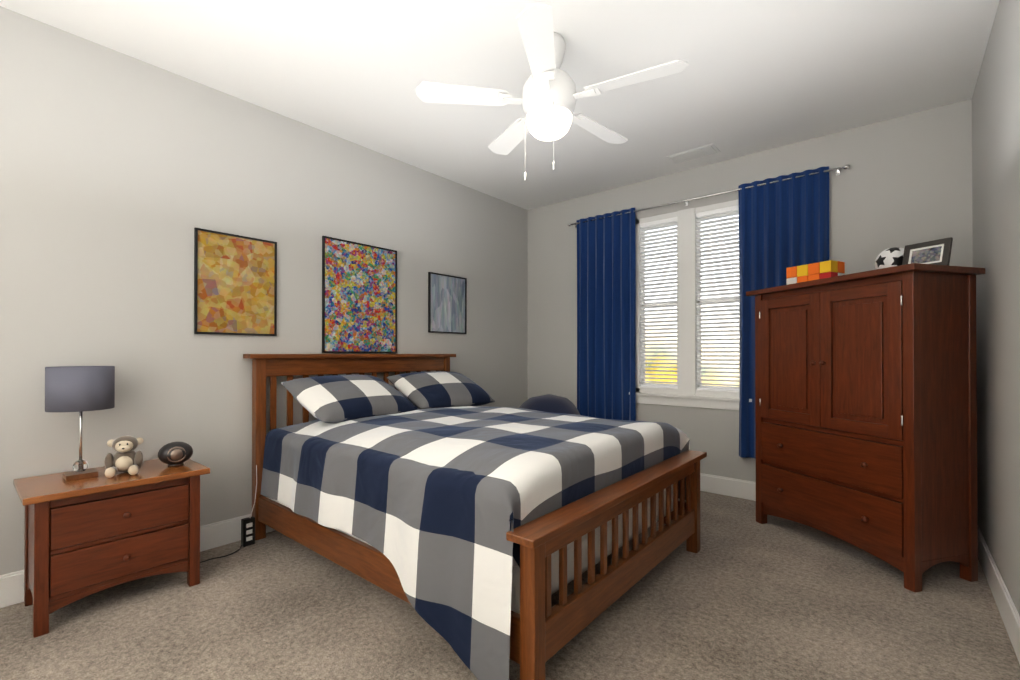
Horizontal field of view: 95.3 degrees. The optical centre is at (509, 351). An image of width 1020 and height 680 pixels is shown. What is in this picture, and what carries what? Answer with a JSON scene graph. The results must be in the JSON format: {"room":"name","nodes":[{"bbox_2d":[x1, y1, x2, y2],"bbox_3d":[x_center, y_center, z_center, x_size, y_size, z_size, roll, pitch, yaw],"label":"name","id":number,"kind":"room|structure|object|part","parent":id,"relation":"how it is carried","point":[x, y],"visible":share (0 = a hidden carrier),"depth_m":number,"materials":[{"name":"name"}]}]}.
{"room":"bedroom","nodes":[
{"label":"bedroom","id":0,"kind":"room"},
{"bbox_2d":[0,6,527,574],"bbox_3d":[-1.383,-0.197,3.331,0.120,2.740,5.010,0,0,40],"label":"wall","id":1,"kind":"structure","parent":0,"point":[122,176],"depth_m":2.62,"materials":[{"name":"grey paint"}]},
{"bbox_2d":[0,514,275,607],"bbox_3d":[-1.331,1.099,3.280,0.017,0.147,4.770,0,0,40],"label":"baseboard","id":2,"kind":"structure","parent":1,"relation":"attached to","point":[219,533],"depth_m":2.73,"materials":[{"name":"white"}]},
{"bbox_2d":[194,227,276,335],"bbox_3d":[-1.680,-0.407,2.870,0.018,0.615,0.460,0,0,40],"label":"poster","id":3,"kind":"object","parent":1,"relation":"attached to","point":[235,284],"visible":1,"depth_m":2.85,"materials":[{"name":"yellow paper"}]},
{"bbox_2d":[322,236,396,352],"bbox_3d":[-1.125,-0.401,3.533,0.018,0.830,0.630,0,0,40],"label":"poster","id":4,"kind":"object","parent":1,"relation":"attached to","point":[359,297],"visible":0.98,"depth_m":3.51,"materials":[{"name":"multicoloured paper"}]},
{"bbox_2d":[428,272,466,333],"bbox_3d":[-0.560,-0.424,4.208,0.018,0.525,0.450,0,0,40],"label":"poster","id":5,"kind":"object","parent":1,"relation":"attached to","point":[447,303],"visible":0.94,"depth_m":4.20,"materials":[{"name":"grey paper"}]},
{"bbox_2d":[0,0,999,209],"bbox_3d":[0.001,-1.624,2.181,3.730,0.100,5.010,0,0,40],"label":"ceiling","id":6,"kind":"structure","parent":0,"point":[755,76],"depth_m":2.56,"materials":[{"name":"white paint"}]},
{"bbox_2d":[416,3,687,180],"bbox_3d":[0.239,-1.222,2.383,1.269,0.700,1.248,0,0,40],"label":"ceiling fan","id":7,"kind":"object","parent":6,"relation":"hanging from","point":[550,97],"visible":1,"depth_m":2.26,"materials":[{"name":"white"}]},
{"bbox_2d":[666,144,719,163],"bbox_3d":[1.450,-1.556,3.687,0.360,0.016,0.180,0,0,40],"label":"ceiling vent","id":8,"kind":"object","parent":6,"relation":"in","point":[698,152],"visible":1,"depth_m":3.67,"materials":[{"name":"white metal"}]},
{"bbox_2d":[0,491,1019,679],"bbox_3d":[0.001,1.216,2.164,3.730,0.100,5.010,0,0,40],"label":"floor","id":9,"kind":"structure","parent":0,"point":[742,594],"depth_m":1.98,"materials":[{"name":"carpet"}]},
{"bbox_2d":[13,459,209,637],"bbox_3d":[-1.896,0.877,2.237,0.460,0.578,0.655,0,0,40],"label":"nightstand","id":10,"kind":"object","parent":9,"relation":"on","point":[84,537],"visible":0.98,"depth_m":2.08,"materials":[{"name":"brown wood"}]},
{"bbox_2d":[45,366,114,480],"bbox_3d":[-2.009,0.330,2.176,0.240,0.515,0.240,0,0,40],"label":"lamp","id":11,"kind":"object","parent":10,"relation":"on","point":[80,389],"visible":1,"depth_m":2.10,"materials":[{"name":"grey fabric"}]},
{"bbox_2d":[104,435,142,477],"bbox_3d":[-1.852,0.498,2.231,0.169,0.178,0.156,0,0,40],"label":"monkey","id":12,"kind":"object","parent":10,"relation":"on","point":[125,457],"visible":1,"depth_m":2.22},
{"bbox_2d":[158,442,192,466],"bbox_3d":[-1.726,0.528,2.401,0.123,0.120,0.148,0,0,40],"label":"speaker","id":13,"kind":"object","parent":10,"relation":"on","point":[172,454],"visible":1,"depth_m":2.36},
{"bbox_2d":[200,465,256,562],"bbox_3d":[-1.664,0.934,2.694,0.162,0.470,0.385,0,0,40],"label":"power strip","id":14,"kind":"object","parent":9,"relation":"on","point":[248,531],"visible":0.88,"depth_m":2.79,"materials":[{"name":"black plastic"}]},
{"bbox_2d":[243,354,706,679],"bbox_3d":[-0.250,0.594,2.814,2.255,1.153,1.789,0,0,40],"label":"bed","id":15,"kind":"object","parent":9,"relation":"on","point":[456,515],"visible":1,"depth_m":2.04,"materials":[{"name":"fabric"}]},
{"bbox_2d":[281,375,416,422],"bbox_3d":[-1.008,0.293,2.982,0.497,0.273,0.725,0,0,40],"label":"pillow","id":16,"kind":"object","parent":15,"relation":"on","point":[329,398],"depth_m":2.81,"materials":[{"name":"multicoloured fabric"}]},
{"bbox_2d":[387,371,494,408],"bbox_3d":[-0.522,0.297,3.579,0.509,0.273,0.732,0,0,40],"label":"pillow","id":17,"kind":"object","parent":15,"relation":"on","point":[431,389],"depth_m":3.43,"materials":[{"name":"multicoloured fabric"}]},
{"bbox_3d":[-0.266,0.734,2.834,2.021,0.428,1.526,0,0,40],"label":"mattress","id":18,"kind":"part","parent":15,"relation":"part of","materials":[{"name":"white fabric"}]},
{"bbox_2d":[519,394,579,414],"bbox_3d":[0.360,0.777,4.064,0.856,0.802,0.800,0,0,40],"label":"bean bag chair","id":19,"kind":"object","parent":9,"relation":"on","point":[550,403],"visible":0.08,"depth_m":3.91,"materials":[{"name":"blue fabric"}]},
{"bbox_2d":[746,263,984,592],"bbox_3d":[2.015,0.377,2.779,0.490,1.585,1.060,0,0,-15],"label":"armoire","id":20,"kind":"object","parent":9,"relation":"on","point":[866,408],"visible":1,"depth_m":2.41,"materials":[{"name":"brown wood"}]},
{"bbox_2d":[786,260,844,284],"bbox_3d":[1.973,-0.487,3.011,0.141,0.142,0.285,0,0,-25],"label":"boxes","id":21,"kind":"object","parent":20,"relation":"on","point":[814,271],"visible":0.69,"depth_m":2.94,"materials":[{"name":"orange"}]},
{"bbox_2d":[875,247,903,268],"bbox_3d":[2.171,-0.502,2.631,0.170,0.168,0.169,0,0,40],"label":"soccer ball","id":22,"kind":"object","parent":20,"relation":"on","point":[890,257],"visible":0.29,"depth_m":2.59,"materials":[{"name":"white leather"}]},
{"bbox_2d":[902,237,952,265],"bbox_3d":[2.170,-0.494,2.416,0.079,0.149,0.200,0,0,-21],"label":"photo frame","id":23,"kind":"object","parent":20,"relation":"on","point":[936,252],"visible":0.77,"depth_m":2.39,"materials":[{"name":"grey wood"}]},
{"bbox_2d":[528,99,972,481],"bbox_3d":[1.570,-0.192,4.047,3.490,2.740,0.120,0,0,40],"label":"wall","id":24,"kind":"structure","parent":0,"point":[902,181],"depth_m":3.49,"materials":[{"name":"grey paint"}]},
{"bbox_2d":[629,199,751,409],"bbox_3d":[1.545,-0.372,4.034,1.050,1.700,0.135,0,0,40],"label":"window","id":25,"kind":"structure","parent":24,"relation":"in","point":[686,393],"depth_m":4.00,"materials":[{"name":"white"}]},
{"bbox_2d":[640,205,739,391],"bbox_3d":[1.538,-0.423,4.026,0.852,1.508,0.043,0,0,40],"label":"window blinds","id":26,"kind":"object","parent":25,"relation":"attached to","point":[698,215],"visible":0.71,"depth_m":3.95,"materials":[{"name":"white plastic"}]},
{"bbox_2d":[568,165,849,458],"bbox_3d":[1.485,-0.240,3.985,2.320,2.155,0.084,0,0,40],"label":"curtains","id":27,"kind":"object","parent":24,"relation":"attached to","point":[783,222],"visible":0.71,"depth_m":4.25,"materials":[{"name":"blue fabric"}]},
{"bbox_3d":[1.490,-1.283,3.997,2.320,0.060,0.070,0,0,40],"label":"rod","id":28,"kind":"part","parent":27,"relation":"part of","materials":[{"name":"silver metal"}]},
{"bbox_2d":[700,473,755,500],"bbox_3d":[1.523,1.104,3.991,3.420,0.147,0.014,0,0,40],"label":"baseboard","id":29,"kind":"structure","parent":24,"relation":"attached to","point":[738,488],"depth_m":3.77,"materials":[{"name":"white"}]},
{"bbox_2d":[972,0,1019,615],"bbox_3d":[1.385,-0.211,1.014,0.120,2.740,5.010,0,0,40],"label":"wall","id":30,"kind":"structure","parent":0,"point":[996,169],"depth_m":2.12,"materials":[{"name":"grey paint"}]},
{"bbox_2d":[978,526,1019,663],"bbox_3d":[1.333,1.086,1.050,0.017,0.147,4.770,0,0,40],"label":"baseboard","id":31,"kind":"structure","parent":30,"relation":"attached to","point":[1010,616],"depth_m":2.05,"materials":[{"name":"white"}]}
]}

